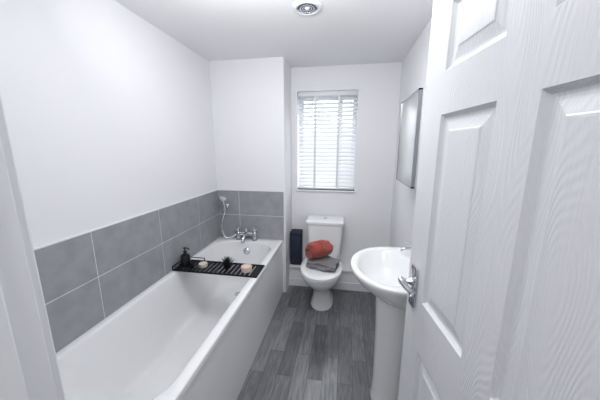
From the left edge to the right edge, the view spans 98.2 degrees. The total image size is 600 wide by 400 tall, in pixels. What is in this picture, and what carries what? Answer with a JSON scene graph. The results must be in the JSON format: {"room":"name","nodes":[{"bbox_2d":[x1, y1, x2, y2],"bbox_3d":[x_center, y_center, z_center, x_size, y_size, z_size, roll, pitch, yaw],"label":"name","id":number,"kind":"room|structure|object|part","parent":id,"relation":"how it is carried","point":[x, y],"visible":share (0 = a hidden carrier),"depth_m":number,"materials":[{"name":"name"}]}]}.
{"room":"bathroom","nodes":[
{"label":"bathroom","id":0,"kind":"room"},
{"bbox_2d":[0,0,216,248],"bbox_3d":[-1.043,-0.002,1.809,0.100,2.295,2.910,2,11,9],"label":"wall","id":1,"kind":"structure","parent":0,"point":[109,118],"depth_m":1.35,"materials":[{"name":"white paint"}]},
{"bbox_2d":[34,189,219,352],"bbox_3d":[-1.024,0.353,1.652,0.011,0.511,2.166,2,11,9],"label":"backsplash","id":2,"kind":"structure","parent":1,"relation":"attached to","point":[86,277],"depth_m":1.47,"materials":[{"name":"grey tile"}]},
{"bbox_2d":[209,57,291,291],"bbox_3d":[-0.449,-0.214,2.869,0.710,2.295,0.580,2,11,9],"label":"wall","id":3,"kind":"structure","parent":0,"point":[251,98],"depth_m":2.49,"materials":[{"name":"white paint"}]},
{"bbox_2d":[218,196,228,211],"bbox_3d":[-0.759,0.037,2.600,0.085,0.167,0.122,2,11,9],"label":"handset","id":4,"kind":"object","parent":3,"relation":"attached to","point":[222,199],"visible":1,"depth_m":2.57,"materials":[{"name":"silver metal"}]},
{"bbox_2d":[217,189,283,240],"bbox_3d":[-0.504,0.154,2.646,0.698,0.511,0.011,2,11,9],"label":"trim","id":5,"kind":"structure","parent":3,"relation":"attached to","point":[264,210],"depth_m":2.63,"materials":[{"name":"grey tile"}]},
{"bbox_2d":[115,0,432,67],"bbox_3d":[-0.116,-1.121,1.425,1.980,0.050,2.910,2,11,9],"label":"ceiling","id":6,"kind":"structure","parent":0,"point":[343,32],"depth_m":1.76,"materials":[{"name":"white paint"}]},
{"bbox_2d":[293,0,321,15],"bbox_3d":[0.041,-1.101,1.490,0.168,0.014,0.168,2,11,9],"label":"recessed light","id":7,"kind":"object","parent":6,"relation":"in","point":[302,7],"visible":1,"depth_m":1.48,"materials":[{"name":"white metal"}]},
{"bbox_2d":[237,285,375,399],"bbox_3d":[-0.218,1.296,1.295,1.980,0.050,4.130,2,11,9],"label":"floor","id":8,"kind":"structure","parent":0,"point":[304,352],"depth_m":1.96,"materials":[{"name":"grey wood"}]},
{"bbox_2d":[56,236,282,399],"bbox_3d":[-0.665,0.862,1.847,0.681,0.585,1.876,2,11,9],"label":"bathtub","id":9,"kind":"object","parent":8,"relation":"on","point":[187,335],"visible":0.93,"depth_m":1.60,"materials":[{"name":"white plastic"}]},
{"bbox_2d":[172,257,264,277],"bbox_3d":[-0.624,0.513,2.008,0.669,0.036,0.195,2,11,9],"label":"caddy","id":10,"kind":"object","parent":9,"relation":"on","point":[228,272],"visible":0.74,"depth_m":1.98,"materials":[{"name":"black metal"}]},
{"bbox_2d":[180,247,190,266],"bbox_3d":[-0.897,0.440,2.037,0.072,0.150,0.075,-4,12,-19],"label":"soap dispenser","id":11,"kind":"object","parent":10,"relation":"on","point":[185,257],"visible":0.97,"depth_m":2.02,"materials":[{"name":"black plastic"}]},
{"bbox_2d":[199,261,207,267],"bbox_3d":[-0.755,0.505,2.026,0.064,0.032,0.064,2,11,9],"label":"candle","id":12,"kind":"object","parent":10,"relation":"on","point":[203,264],"visible":1,"depth_m":2.01,"materials":[{"name":"beige wax"}]},
{"bbox_2d":[219,256,233,268],"bbox_3d":[-0.561,0.479,2.002,0.125,0.093,0.128,-5,12,-24],"label":"artificial plant","id":13,"kind":"object","parent":10,"relation":"on","point":[227,264],"visible":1,"depth_m":1.99,"materials":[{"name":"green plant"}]},
{"bbox_3d":[-0.561,0.509,2.004,0.062,0.032,0.062,2,11,9],"label":"pot","id":14,"kind":"part","parent":13,"relation":"part of","materials":[{"name":"black plastic"}]},
{"bbox_2d":[241,264,251,272],"bbox_3d":[-0.402,0.514,1.956,0.080,0.042,0.080,2,11,9],"label":"candle","id":15,"kind":"object","parent":10,"relation":"on","point":[245,268],"visible":1,"depth_m":1.94,"materials":[{"name":"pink wax"}]},
{"bbox_3d":[-0.668,0.879,1.857,0.673,0.549,1.864,2,11,9],"label":"panel","id":16,"kind":"part","parent":9,"relation":"part of","materials":[{"name":"white plastic"}]},
{"bbox_2d":[221,212,257,242],"bbox_3d":[-0.620,0.271,2.590,0.376,0.283,0.162,2,11,9],"label":"shower mixer","id":17,"kind":"object","parent":9,"relation":"on","point":[254,229],"visible":1,"depth_m":2.62,"materials":[{"name":"silver metal"}]},
{"bbox_3d":[-0.552,0.373,2.579,0.040,0.083,0.124,2,11,9],"label":"spout","id":18,"kind":"part","parent":17,"relation":"part of","materials":[{"name":"silver metal"}]},
{"bbox_2d":[235,226,257,240],"bbox_3d":[-0.542,0.335,2.634,0.232,0.140,0.062,2,11,9],"label":"tap","id":19,"kind":"object","parent":17,"relation":"on","point":[238,228],"depth_m":2.62,"materials":[{"name":"silver metal"}]},
{"bbox_2d":[301,215,343,310],"bbox_3d":[0.220,0.623,2.530,0.388,0.788,0.793,2,11,9],"label":"toilet","id":20,"kind":"object","parent":8,"relation":"on","point":[329,228],"visible":0.79,"depth_m":2.49,"materials":[{"name":"white ceramic"}]},
{"bbox_3d":[0.195,0.633,2.385,0.368,0.017,0.497,2,11,9],"label":"seat","id":21,"kind":"part","parent":20,"relation":"part of","materials":[{"name":"white plastic"}]},
{"bbox_3d":[0.206,0.828,2.487,0.356,0.402,0.602,2,11,9],"label":"bowl","id":22,"kind":"part","parent":20,"relation":"part of","materials":[{"name":"white ceramic"}]},
{"bbox_3d":[0.196,0.612,2.383,0.372,0.022,0.504,2,11,9],"label":"lid","id":23,"kind":"part","parent":20,"relation":"part of","materials":[{"name":"white plastic"}]},
{"bbox_2d":[305,256,339,271],"bbox_3d":[0.207,0.570,2.369,0.295,0.062,0.245,5,12,24],"label":"folded towel","id":24,"kind":"object","parent":20,"relation":"on","point":[329,263],"visible":0.85,"depth_m":2.31,"materials":[{"name":"grey fabric"}]},
{"bbox_2d":[304,239,333,258],"bbox_3d":[0.173,0.447,2.377,0.237,0.171,0.174,-5,12,-25],"label":"rolled towel","id":25,"kind":"object","parent":24,"relation":"on","point":[322,248],"visible":1,"depth_m":2.31,"materials":[{"name":"fabric"}]},
{"bbox_3d":[0.265,0.213,2.720,0.388,0.044,0.253,2,11,9],"label":"cistern lid","id":26,"kind":"part","parent":20,"relation":"part of","materials":[{"name":"white ceramic"}]},
{"bbox_2d":[350,247,410,399],"bbox_3d":[0.508,0.783,1.517,0.451,0.870,0.568,2,11,9],"label":"basin","id":27,"kind":"object","parent":8,"relation":"on","point":[378,270],"visible":0.67,"depth_m":1.46,"materials":[{"name":"white ceramic"}]},
{"bbox_2d":[400,241,411,255],"bbox_3d":[0.649,0.287,1.543,0.107,0.091,0.044,2,11,9],"label":"tap","id":28,"kind":"object","parent":27,"relation":"on","point":[409,242],"visible":0.52,"depth_m":1.54,"materials":[{"name":"silver metal"}]},
{"bbox_2d":[291,62,401,262],"bbox_3d":[0.456,-0.216,2.882,1.070,2.295,0.250,2,11,9],"label":"wall","id":29,"kind":"structure","parent":0,"point":[366,212],"depth_m":2.68,"materials":[{"name":"white paint"}]},
{"bbox_2d":[296,188,354,192],"bbox_3d":[0.285,-0.112,2.876,0.636,0.018,0.180,2,11,9],"label":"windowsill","id":30,"kind":"structure","parent":29,"relation":"attached to","point":[301,189],"depth_m":2.80,"materials":[{"name":"white"}]},
{"bbox_2d":[300,95,357,187],"bbox_3d":[0.304,-0.637,2.882,0.612,1.010,0.060,2,11,9],"label":"window","id":31,"kind":"structure","parent":29,"relation":"in","point":[357,95],"depth_m":2.80,"materials":[{"name":"white plastic"}]},
{"bbox_2d":[298,90,357,189],"bbox_3d":[0.279,-0.611,2.738,0.600,0.999,0.070,2,11,9],"label":"blind","id":32,"kind":"object","parent":31,"relation":"attached to","point":[345,154],"visible":1,"depth_m":2.73,"materials":[{"name":"white plastic"}]},
{"bbox_3d":[0.019,-0.670,2.742,0.014,0.810,0.014,2,11,9],"label":"pull cord","id":33,"kind":"part","parent":32,"relation":"part of","materials":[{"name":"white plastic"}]},
{"bbox_3d":[0.281,-0.131,2.842,0.596,0.018,0.050,2,11,9],"label":"rail","id":34,"kind":"part","parent":32,"relation":"part of","materials":[{"name":"white plastic"}]},
{"bbox_2d":[289,260,369,291],"bbox_3d":[0.419,0.836,2.871,1.070,0.235,0.192,2,11,9],"label":"trim","id":35,"kind":"structure","parent":29,"relation":"attached to","point":[347,280],"depth_m":2.80,"materials":[{"name":"white wood"}]},
{"bbox_2d":[290,229,302,264],"bbox_3d":[-0.037,0.520,2.893,0.119,0.374,0.134,2,11,9],"label":"storage box","id":36,"kind":"object","parent":35,"relation":"on","point":[296,238],"visible":1,"depth_m":2.83,"materials":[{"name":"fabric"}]},
{"bbox_3d":[-0.037,0.355,2.860,0.119,0.038,0.134,2,11,9],"label":"box lid","id":37,"kind":"part","parent":36,"relation":"part of","materials":[{"name":"blue fabric"}]},
{"bbox_2d":[389,18,431,247],"bbox_3d":[0.811,0.060,1.501,0.100,2.295,2.910,2,11,9],"label":"wall","id":38,"kind":"structure","parent":0,"point":[414,65],"depth_m":2.12,"materials":[{"name":"white paint"}]},
{"bbox_2d":[396,88,424,188],"bbox_3d":[0.728,-0.367,1.621,0.129,0.535,0.440,2,11,9],"label":"upper cabinet","id":39,"kind":"object","parent":38,"relation":"attached to","point":[412,107],"visible":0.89,"depth_m":1.52,"materials":[{"name":"white metal"}]},
{"bbox_3d":[0.675,-0.369,1.630,0.016,0.519,0.424,2,11,9],"label":"mirror door","id":40,"kind":"part","parent":39,"relation":"part of","materials":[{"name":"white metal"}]},
{"bbox_3d":[-0.348,0.297,0.314,1.780,2.295,0.136,2,11,9],"label":"wall","id":41,"kind":"structure","parent":0,"visible":0},
{"bbox_2d":[0,94,65,399],"bbox_3d":[0.018,0.435,0.274,0.855,2.040,0.148,2,11,9],"label":"trim","id":42,"kind":"structure","parent":41,"relation":"attached to","point":[25,368],"depth_m":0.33,"materials":[{"name":"white wood"}]},
{"bbox_2d":[398,0,599,399],"bbox_3d":[0.422,0.388,0.616,0.159,1.985,0.802,0,11,2],"label":"door","id":43,"kind":"structure","parent":41,"relation":"in","point":[502,286],"depth_m":0.50,"materials":[{"name":"white paint"}]},
{"bbox_3d":[0.386,0.318,0.918,0.061,0.155,0.108,0,11,2],"label":"lever handle","id":44,"kind":"part","parent":43,"relation":"part of","materials":[{"name":"silver metal"}]}
]}

